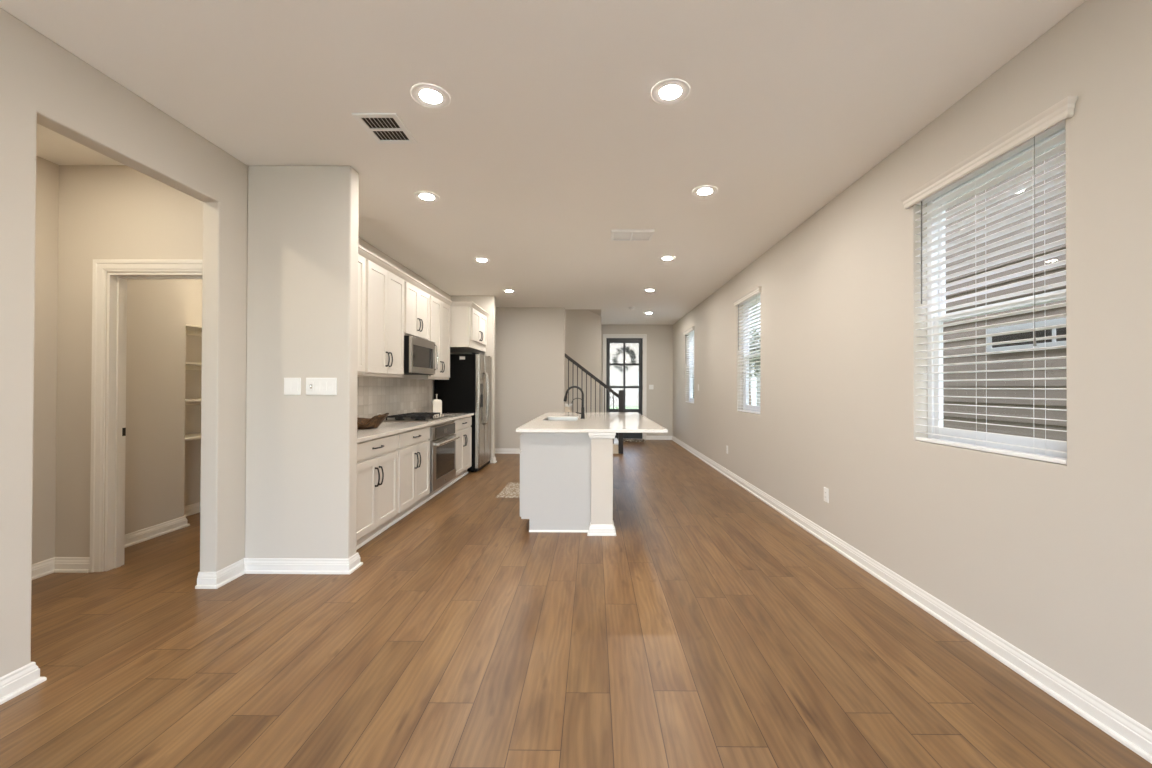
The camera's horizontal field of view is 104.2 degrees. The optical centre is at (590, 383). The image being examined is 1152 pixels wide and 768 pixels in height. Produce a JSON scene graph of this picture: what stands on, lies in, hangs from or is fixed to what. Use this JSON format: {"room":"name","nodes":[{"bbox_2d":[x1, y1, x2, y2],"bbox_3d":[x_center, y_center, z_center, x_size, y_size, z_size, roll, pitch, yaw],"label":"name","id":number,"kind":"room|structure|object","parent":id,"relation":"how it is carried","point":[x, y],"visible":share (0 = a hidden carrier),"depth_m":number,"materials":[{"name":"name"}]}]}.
{"room":"open-plan living room","nodes":[
{"label":"open-plan living room","id":0,"kind":"room"},
{"bbox_2d":[32,156,185,563],"bbox_3d":[-3.880,-0.125,2.272,0.130,2.898,3.890,0,0,0],"label":"wall","id":1,"kind":"structure","parent":0,"point":[156,308],"depth_m":3.77,"materials":[{"name":"beige paint"}]},
{"bbox_2d":[32,557,89,579],"bbox_3d":[-3.688,1.272,1.752,0.268,0.099,2.872,0,0,0],"label":"baseboard","id":2,"kind":"structure","parent":1,"relation":"attached to","point":[55,564],"depth_m":3.17,"materials":[{"name":"white paint"}]},
{"bbox_2d":[125,502,199,547],"bbox_3d":[-3.339,1.290,4.359,1.551,0.099,2.108,0,0,0],"label":"baseboard","id":3,"kind":"structure","parent":1,"relation":"attached to","point":[136,537],"depth_m":3.97,"materials":[{"name":"white paint"}]},
{"bbox_2d":[184,279,201,505],"bbox_3d":[-4.168,-0.108,4.823,0.120,2.898,1.210,0,0,0],"label":"wall","id":4,"kind":"structure","parent":0,"point":[192,479],"depth_m":4.64,"materials":[{"name":"beige paint"}]},
{"bbox_2d":[185,433,200,440],"bbox_3d":[-3.961,0.547,4.817,0.298,0.064,1.208,0,0,0],"label":"shelf","id":5,"kind":"object","parent":4,"relation":"attached to","point":[188,437],"visible":0.17,"depth_m":4.38,"materials":[{"name":"paint"}]},
{"bbox_2d":[185,398,200,404],"bbox_3d":[-3.960,0.184,4.819,0.298,0.064,1.208,0,0,0],"label":"shelf","id":6,"kind":"object","parent":4,"relation":"attached to","point":[197,401],"visible":0.2,"depth_m":4.56,"materials":[{"name":"paint"}]},
{"bbox_2d":[185,362,201,369],"bbox_3d":[-3.959,-0.174,4.821,0.298,0.064,1.208,0,0,0],"label":"shelf","id":7,"kind":"object","parent":4,"relation":"attached to","point":[189,365],"visible":0.23,"depth_m":4.57,"materials":[{"name":"paint"}]},
{"bbox_2d":[186,324,201,336],"bbox_3d":[-3.958,-0.532,4.824,0.298,0.064,1.208,0,0,0],"label":"shelf","id":8,"kind":"object","parent":4,"relation":"attached to","point":[194,330],"visible":0.21,"depth_m":4.55,"materials":[{"name":"paint"}]},
{"bbox_2d":[55,165,358,558],"bbox_3d":[-2.976,-0.116,3.252,2.525,2.898,0.120,0,0,0],"label":"wall","id":9,"kind":"structure","parent":0,"point":[301,498],"depth_m":3.19,"materials":[{"name":"beige paint"}]},
{"bbox_2d":[89,260,202,571],"bbox_3d":[-3.067,0.225,3.240,0.945,2.216,0.142,0,0,0],"label":"door frame","id":10,"kind":"structure","parent":9,"relation":"in","point":[109,281],"depth_m":3.19,"materials":[{"name":"white paint"}]},
{"bbox_2d":[195,552,362,588],"bbox_3d":[-2.129,1.285,3.115,0.953,0.099,0.265,0,0,-12],"label":"baseboard","id":11,"kind":"structure","parent":9,"relation":"attached to","point":[205,580],"depth_m":3.16,"materials":[{"name":"white paint"}]},
{"bbox_2d":[284,378,300,394],"bbox_3d":[-2.119,0.016,3.182,0.119,0.122,0.009,0,0,0],"label":"light switch","id":12,"kind":"object","parent":9,"relation":"attached to","point":[292,386],"visible":1,"depth_m":3.18,"materials":[{"name":"white plastic"}]},
{"bbox_2d":[306,378,336,394],"bbox_3d":[-1.899,0.018,3.174,0.213,0.114,0.021,0,0,0],"label":"light switch","id":13,"kind":"object","parent":9,"relation":"attached to","point":[314,386],"visible":1,"depth_m":3.16,"materials":[{"name":"white plastic"}]},
{"bbox_2d":[356,469,467,549],"bbox_3d":[-1.900,1.299,5.074,0.010,0.100,3.549,0,0,0],"label":"trim","id":14,"kind":"structure","parent":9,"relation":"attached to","point":[403,512],"depth_m":4.50,"materials":[{"name":"paint"}]},
{"bbox_2d":[0,8,450,676],"bbox_3d":[-2.515,-0.118,2.643,0.113,2.898,10.450,0,0,0],"label":"wall","id":15,"kind":"structure","parent":0,"point":[42,82],"depth_m":2.19,"materials":[{"name":"beige paint"}]},
{"bbox_2d":[0,662,46,704],"bbox_3d":[-2.523,1.262,-0.292,0.143,0.099,4.600,0,0,0],"label":"baseboard","id":16,"kind":"structure","parent":15,"relation":"attached to","point":[14,683],"depth_m":1.92,"materials":[{"name":"white paint"}]},
{"bbox_2d":[358,255,365,374],"bbox_3d":[-2.255,-0.645,3.760,0.384,1.123,0.890,0,0,0],"label":"upper cabinet","id":17,"kind":"object","parent":15,"relation":"attached to","point":[361,261],"visible":0.05,"depth_m":4.12,"materials":[{"name":"paint"}]},
{"bbox_2d":[358,260,403,376],"bbox_3d":[-2.249,-0.639,4.636,0.384,1.123,0.851,0,0,0],"label":"upper cabinet","id":18,"kind":"object","parent":15,"relation":"attached to","point":[384,299],"visible":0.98,"depth_m":4.57,"materials":[{"name":"paint"}]},
{"bbox_2d":[357,377,428,419],"bbox_3d":[-2.438,0.175,5.022,0.010,0.516,3.427,0,0,0],"label":"backsplash","id":19,"kind":"structure","parent":15,"relation":"attached to","point":[375,395],"depth_m":5.45,"materials":[{"name":"tile"}]},
{"bbox_2d":[404,281,429,339],"bbox_3d":[-2.243,-0.872,5.457,0.384,0.645,0.779,0,0,0],"label":"upper cabinet","id":20,"kind":"object","parent":15,"relation":"attached to","point":[416,301],"visible":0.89,"depth_m":5.40,"materials":[{"name":"paint"}]},
{"bbox_2d":[404,335,437,374],"bbox_3d":[-2.204,-0.334,5.454,0.462,0.428,0.774,0,0,0],"label":"microwave","id":21,"kind":"object","parent":20,"relation":"attached to","point":[419,353],"visible":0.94,"depth_m":5.32,"materials":[{"name":"silver metal"}]},
{"bbox_2d":[404,296,449,379],"bbox_3d":[-2.239,-0.628,6.273,0.384,1.123,0.846,0,0,0],"label":"upper cabinet","id":22,"kind":"object","parent":15,"relation":"attached to","point":[439,311],"visible":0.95,"depth_m":6.23,"materials":[{"name":"paint"}]},
{"bbox_2d":[450,307,486,351],"bbox_3d":[-2.087,-0.868,7.222,0.674,0.630,1.045,0,0,0],"label":"upper cabinet","id":23,"kind":"object","parent":15,"relation":"attached to","point":[468,327],"visible":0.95,"depth_m":6.72,"materials":[{"name":"paint"}]},
{"bbox_2d":[358,244,488,316],"bbox_3d":[-1.940,-1.199,5.532,0.355,0.068,4.429,0,0,0],"label":"trim","id":24,"kind":"structure","parent":23,"relation":"attached to","point":[362,251],"depth_m":5.24,"materials":[{"name":"paint"}]},
{"bbox_2d":[451,296,494,462],"bbox_3d":[-2.048,-0.083,7.803,0.752,2.898,0.123,0,0,0],"label":"wall","id":25,"kind":"structure","parent":0,"point":[487,303],"depth_m":7.75,"materials":[{"name":"beige paint"}]},
{"bbox_2d":[495,307,564,447],"bbox_3d":[-2.327,-0.076,8.946,3.627,2.898,0.120,0,0,0],"label":"wall","id":26,"kind":"structure","parent":0,"point":[529,341],"depth_m":8.88,"materials":[{"name":"beige paint"}]},
{"bbox_2d":[495,448,521,453],"bbox_3d":[-2.320,1.320,8.374,3.657,0.099,1.035,0,0,0],"label":"baseboard","id":27,"kind":"structure","parent":26,"relation":"attached to","point":[497,450],"depth_m":8.86,"materials":[{"name":"white paint"}]},
{"bbox_2d":[0,0,1085,324],"bbox_3d":[-1.088,-1.622,4.368,6.557,0.140,14.220,0,0,0],"label":"ceiling","id":28,"kind":"structure","parent":0,"point":[552,137],"depth_m":2.50,"materials":[{"name":"paint"}]},
{"bbox_2d":[352,113,416,143],"bbox_3d":[-1.248,-1.553,2.739,0.260,0.019,0.316,0,0,0],"label":"ceiling vent","id":29,"kind":"object","parent":28,"relation":"in","point":[384,128],"visible":1,"depth_m":2.73,"materials":[{"name":"white plastic"}]},
{"bbox_2d":[414,191,439,201],"bbox_3d":[-1.358,-1.554,3.720,0.204,0.005,0.204,0,0,0],"label":"recessed light","id":30,"kind":"object","parent":28,"relation":"in","point":[425,196],"visible":1,"depth_m":3.71,"materials":[{"name":"white plastic"}]},
{"bbox_2d":[411,83,450,107],"bbox_3d":[-0.867,-1.561,2.433,0.204,0.005,0.204,0,0,0],"label":"recessed light","id":31,"kind":"object","parent":28,"relation":"in","point":[428,95],"visible":1,"depth_m":2.42,"materials":[{"name":"white plastic"}]},
{"bbox_2d":[473,258,489,262],"bbox_3d":[-1.353,-1.541,5.580,0.204,0.005,0.204,0,0,0],"label":"recessed light","id":32,"kind":"object","parent":28,"relation":"in","point":[482,260],"visible":1,"depth_m":5.58,"materials":[{"name":"white plastic"}]},
{"bbox_2d":[610,229,654,240],"bbox_3d":[0.426,-1.532,4.615,0.433,0.025,0.285,0,0,0],"label":"ceiling vent","id":33,"kind":"object","parent":28,"relation":"in","point":[616,234],"visible":1,"depth_m":4.59,"materials":[{"name":"white plastic"}]},
{"bbox_2d":[644,289,655,291],"bbox_3d":[0.966,-1.524,7.284,0.204,0.005,0.204,0,0,0],"label":"recessed light","id":34,"kind":"object","parent":28,"relation":"in","point":[646,290],"visible":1,"depth_m":7.29,"materials":[{"name":"white plastic"}]},
{"bbox_2d":[659,256,675,260],"bbox_3d":[0.940,-1.536,5.474,0.204,0.005,0.204,0,0,0],"label":"recessed light","id":35,"kind":"object","parent":28,"relation":"in","point":[663,258],"visible":1,"depth_m":5.47,"materials":[{"name":"white plastic"}]},
{"bbox_2d":[651,79,689,104],"bbox_3d":[0.427,-1.558,2.393,0.204,0.005,0.204,0,0,0],"label":"recessed light","id":36,"kind":"object","parent":28,"relation":"in","point":[669,91],"visible":1,"depth_m":2.38,"materials":[{"name":"white plastic"}]},
{"bbox_2d":[692,186,717,196],"bbox_3d":[0.921,-1.548,3.604,0.204,0.005,0.204,0,0,0],"label":"recessed light","id":37,"kind":"object","parent":28,"relation":"in","point":[703,191],"visible":1,"depth_m":3.60,"materials":[{"name":"white plastic"}]},
{"bbox_2d":[0,440,1151,767],"bbox_3d":[-1.097,1.406,4.348,6.557,0.120,14.220,0,0,0],"label":"floor","id":38,"kind":"structure","parent":0,"point":[713,629],"depth_m":2.19,"materials":[{"name":"brown wood"}]},
{"bbox_2d":[357,434,397,539],"bbox_3d":[-2.118,0.898,3.780,0.666,0.882,0.951,0,0,0],"label":"base cabinet","id":39,"kind":"object","parent":38,"relation":"on","point":[377,458],"visible":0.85,"depth_m":3.81,"materials":[{"name":"paint"}]},
{"bbox_2d":[357,413,473,441],"bbox_3d":[-2.119,0.449,5.089,0.646,0.030,3.568,0,0,0],"label":"countertop","id":40,"kind":"structure","parent":39,"relation":"on","point":[385,428],"depth_m":4.53,"materials":[{"name":"white stone"}]},
{"bbox_2d":[357,413,388,428],"bbox_3d":[-2.178,0.351,4.340,0.416,0.156,0.396,0,0,0],"label":"wooden bowl","id":41,"kind":"object","parent":40,"relation":"on","point":[374,422],"visible":0.66,"depth_m":4.29,"materials":[{"name":"brown wood"}]},
{"bbox_2d":[384,412,450,421],"bbox_3d":[-2.105,0.403,5.521,0.510,0.069,0.810,0,0,0],"label":"gas cooktop","id":42,"kind":"object","parent":40,"relation":"in","point":[415,416],"visible":0.98,"depth_m":5.25,"materials":[{"name":"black metal"}]},
{"bbox_2d":[432,394,441,414],"bbox_3d":[-2.218,0.293,6.463,0.128,0.300,0.128,0,0,-28],"label":"soap bottle","id":43,"kind":"object","parent":40,"relation":"on","point":[436,403],"visible":0.9,"depth_m":6.41,"materials":[{"name":"white plastic"}]},
{"bbox_2d":[396,426,429,513],"bbox_3d":[-2.112,0.904,4.671,0.666,0.882,0.821,0,0,0],"label":"base cabinet","id":44,"kind":"object","parent":38,"relation":"on","point":[413,479],"visible":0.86,"depth_m":4.61,"materials":[{"name":"paint"}]},
{"bbox_2d":[428,420,459,493],"bbox_3d":[-2.057,0.911,5.530,0.658,0.880,0.878,0,0,0],"label":"wall oven","id":45,"kind":"object","parent":38,"relation":"on","point":[442,439],"visible":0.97,"depth_m":5.43,"materials":[{"name":"metal"}]},
{"bbox_2d":[452,416,471,475],"bbox_3d":[-2.101,0.916,6.416,0.666,0.882,0.874,0,0,0],"label":"base cabinet","id":46,"kind":"object","parent":38,"relation":"on","point":[463,428],"visible":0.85,"depth_m":6.38,"materials":[{"name":"paint"}]},
{"bbox_2d":[434,353,491,471],"bbox_3d":[-2.016,0.442,7.302,0.766,1.842,0.841,0,0,0],"label":"refrigerator","id":47,"kind":"object","parent":38,"relation":"on","point":[468,389],"visible":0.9,"depth_m":6.89,"materials":[{"name":"black metal"}]},
{"bbox_2d":[496,482,519,497],"bbox_3d":[-0.888,1.351,5.732,0.465,0.008,0.830,0,0,0],"label":"rug","id":48,"kind":"object","parent":38,"relation":"on","point":[512,489],"visible":0.46,"depth_m":5.61,"materials":[{"name":"beige fabric"}]},
{"bbox_2d":[520,432,615,535],"bbox_3d":[-0.223,0.898,5.287,0.924,0.913,2.618,0,0,0],"label":"kitchen island","id":49,"kind":"object","parent":38,"relation":"on","point":[566,479],"visible":0.74,"depth_m":4.08,"materials":[{"name":"paint"}]},
{"bbox_2d":[516,412,667,432],"bbox_3d":[0.018,0.426,5.340,1.352,0.030,2.715,0,0,0],"label":"island countertop","id":50,"kind":"structure","parent":49,"relation":"on","point":[594,422],"depth_m":4.49,"materials":[{"name":"white stone"}]},
{"bbox_2d":[544,417,577,420],"bbox_3d":[-0.346,0.523,5.339,0.388,0.213,0.678,0,0,0],"label":"sink","id":51,"kind":"object","parent":50,"relation":"in","point":[547,418],"visible":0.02,"depth_m":5.67,"materials":[{"name":"white ceramic"}]},
{"bbox_2d":[564,386,584,418],"bbox_3d":[-0.191,0.215,5.320,0.257,0.390,0.056,0,0,0],"label":"kitchen faucet","id":52,"kind":"object","parent":50,"relation":"on","point":[582,413],"visible":1,"depth_m":5.31,"materials":[{"name":"black metal"}]},
{"bbox_2d":[565,404,617,453],"bbox_3d":[-1.175,0.050,9.443,3.526,2.660,1.085,0,0,0],"label":"staircase","id":53,"kind":"structure","parent":38,"relation":"on","point":[567,407],"depth_m":8.90,"materials":[{"name":"paint"}]},
{"bbox_2d":[565,354,623,453],"bbox_3d":[0.071,0.384,8.929,1.171,1.993,0.100,0,0,0],"label":"stair railing","id":54,"kind":"object","parent":53,"relation":"attached to","point":[620,395],"visible":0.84,"depth_m":8.91,"materials":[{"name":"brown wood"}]},
{"bbox_2d":[623,439,645,441],"bbox_3d":[1.019,1.390,11.014,0.660,0.012,0.460,0,0,0],"label":"door mat","id":55,"kind":"object","parent":38,"relation":"on","point":[624,440],"visible":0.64,"depth_m":10.98,"materials":[{"name":"fabric"}]},
{"bbox_2d":[565,309,600,411],"bbox_3d":[-1.946,-0.918,10.059,4.370,4.600,0.120,0,0,0],"label":"wall","id":56,"kind":"structure","parent":0,"point":[582,326],"depth_m":9.99,"materials":[{"name":"beige paint"}]},
{"bbox_2d":[586,309,600,315],"bbox_3d":[-0.167,-1.825,9.554,0.770,0.618,0.880,0,0,0],"label":"wall","id":57,"kind":"structure","parent":0,"point":[596,311],"depth_m":9.69,"materials":[{"name":"beige paint"}]},
{"bbox_2d":[601,325,672,435],"bbox_3d":[1.099,-0.050,11.354,1.947,2.898,0.120,0,0,0],"label":"wall","id":58,"kind":"structure","parent":0,"point":[659,337],"depth_m":11.29,"materials":[{"name":"beige paint"}]},
{"bbox_2d":[602,334,646,439],"bbox_3d":[0.858,0.071,11.330,1.107,2.654,0.168,0,0,0],"label":"door","id":59,"kind":"structure","parent":58,"relation":"in","point":[642,338],"depth_m":11.31,"materials":[{"name":"black paint"}]},
{"bbox_2d":[611,346,636,371],"bbox_3d":[0.851,-0.709,11.396,0.679,0.885,0.084,0,0,0],"label":"wreath","id":60,"kind":"object","parent":59,"relation":"hanging from","point":[632,354],"visible":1,"depth_m":11.39,"materials":[{"name":"green plant"}]},
{"bbox_2d":[673,0,1151,729],"bbox_3d":[2.106,-0.094,4.357,0.160,2.898,14.180,0,0,0],"label":"wall","id":61,"kind":"structure","parent":0,"point":[1054,560],"depth_m":2.30,"materials":[{"name":"beige paint"}]},
{"bbox_2d":[689,332,693,401],"bbox_3d":[2.180,-0.360,9.326,0.070,1.513,0.855,0,0,0],"label":"window","id":62,"kind":"structure","parent":61,"relation":"in","point":[690,380],"depth_m":9.71,"materials":[{"name":"white plastic"}]},
{"bbox_2d":[683,326,694,402],"bbox_3d":[2.067,-0.372,9.330,0.103,1.528,0.969,0,0,0],"label":"window blind","id":63,"kind":"object","parent":62,"relation":"attached to","point":[690,330],"visible":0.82,"depth_m":9.32,"materials":[{"name":"paint"}]},
{"bbox_2d":[743,295,759,411],"bbox_3d":[2.156,-0.384,5.801,0.070,1.513,0.870,0,0,0],"label":"window","id":64,"kind":"structure","parent":61,"relation":"in","point":[747,405],"depth_m":6.16,"materials":[{"name":"white plastic"}]},
{"bbox_2d":[733,286,761,413],"bbox_3d":[2.044,-0.395,5.804,0.103,1.528,0.984,0,0,0],"label":"window blind","id":65,"kind":"object","parent":64,"relation":"attached to","point":[755,292],"visible":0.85,"depth_m":5.80,"materials":[{"name":"paint"}]},
{"bbox_2d":[824,487,828,502],"bbox_3d":[2.015,0.949,3.836,0.008,0.120,0.076,0,0,0],"label":"wall outlet","id":66,"kind":"object","parent":61,"relation":"attached to","point":[826,490],"visible":1,"depth_m":3.82,"materials":[{"name":"white plastic"}]},
{"bbox_2d":[646,436,1151,763],"bbox_3d":[1.691,1.304,4.330,0.662,0.099,13.900,0,0,0],"label":"baseboard","id":67,"kind":"structure","parent":61,"relation":"attached to","point":[1135,736],"depth_m":2.24,"materials":[{"name":"white paint"}]},
{"bbox_2d":[927,127,1066,457],"bbox_3d":[2.134,-0.407,2.346,0.070,1.513,0.901,0,0,0],"label":"window","id":68,"kind":"structure","parent":61,"relation":"in","point":[1029,442],"depth_m":2.58,"materials":[{"name":"white plastic"}]},
{"bbox_2d":[900,96,1077,464],"bbox_3d":[2.021,-0.419,2.350,0.103,1.528,1.015,0,0,0],"label":"window blind","id":69,"kind":"object","parent":68,"relation":"attached to","point":[1051,120],"visible":0.83,"depth_m":2.23,"materials":[{"name":"paint"}]},
{"label":"outside","id":70,"kind":"structure","parent":0,"visible":0},
{"bbox_2d":[610,406,638,408],"bbox_3d":[10.094,1.678,14.923,100.000,0.180,110.000,0,0,0],"label":"ground","id":71,"kind":"structure","parent":70,"point":[611,407],"depth_m":32.08,"materials":[{"name":"green plant"}]},
{"bbox_2d":[610,304,759,405],"bbox_3d":[0.752,-2.459,37.213,26.200,8.340,7.600,0,0,0],"label":"sky","id":72,"kind":"structure","parent":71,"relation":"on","point":[632,375],"depth_m":33.97,"materials":[{"name":"beige"}]},
{"bbox_2d":[693,318,759,405],"bbox_3d":[7.927,-0.761,18.954,5.400,4.740,8.800,0,0,0],"label":"house","id":73,"kind":"structure","parent":71,"relation":"on","point":[752,383],"depth_m":15.07,"materials":[{"name":"beige"}]},
{"bbox_2d":[749,328,759,404],"bbox_3d":[4.689,-0.066,13.165,1.495,3.263,1.662,0,0,0],"label":"tree","id":74,"kind":"object","parent":71,"relation":"on","point":[751,350],"visible":0.2,"depth_m":12.99,"materials":[{"name":"green plant"}]},
{"bbox_2d":[943,150,1066,440],"bbox_3d":[4.440,-1.186,1.729,0.350,5.340,16.100,0,0,0],"label":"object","id":75,"kind":"structure","parent":71,"relation":"on","point":[1053,373],"depth_m":4.75,"materials":[{"name":"beige"}]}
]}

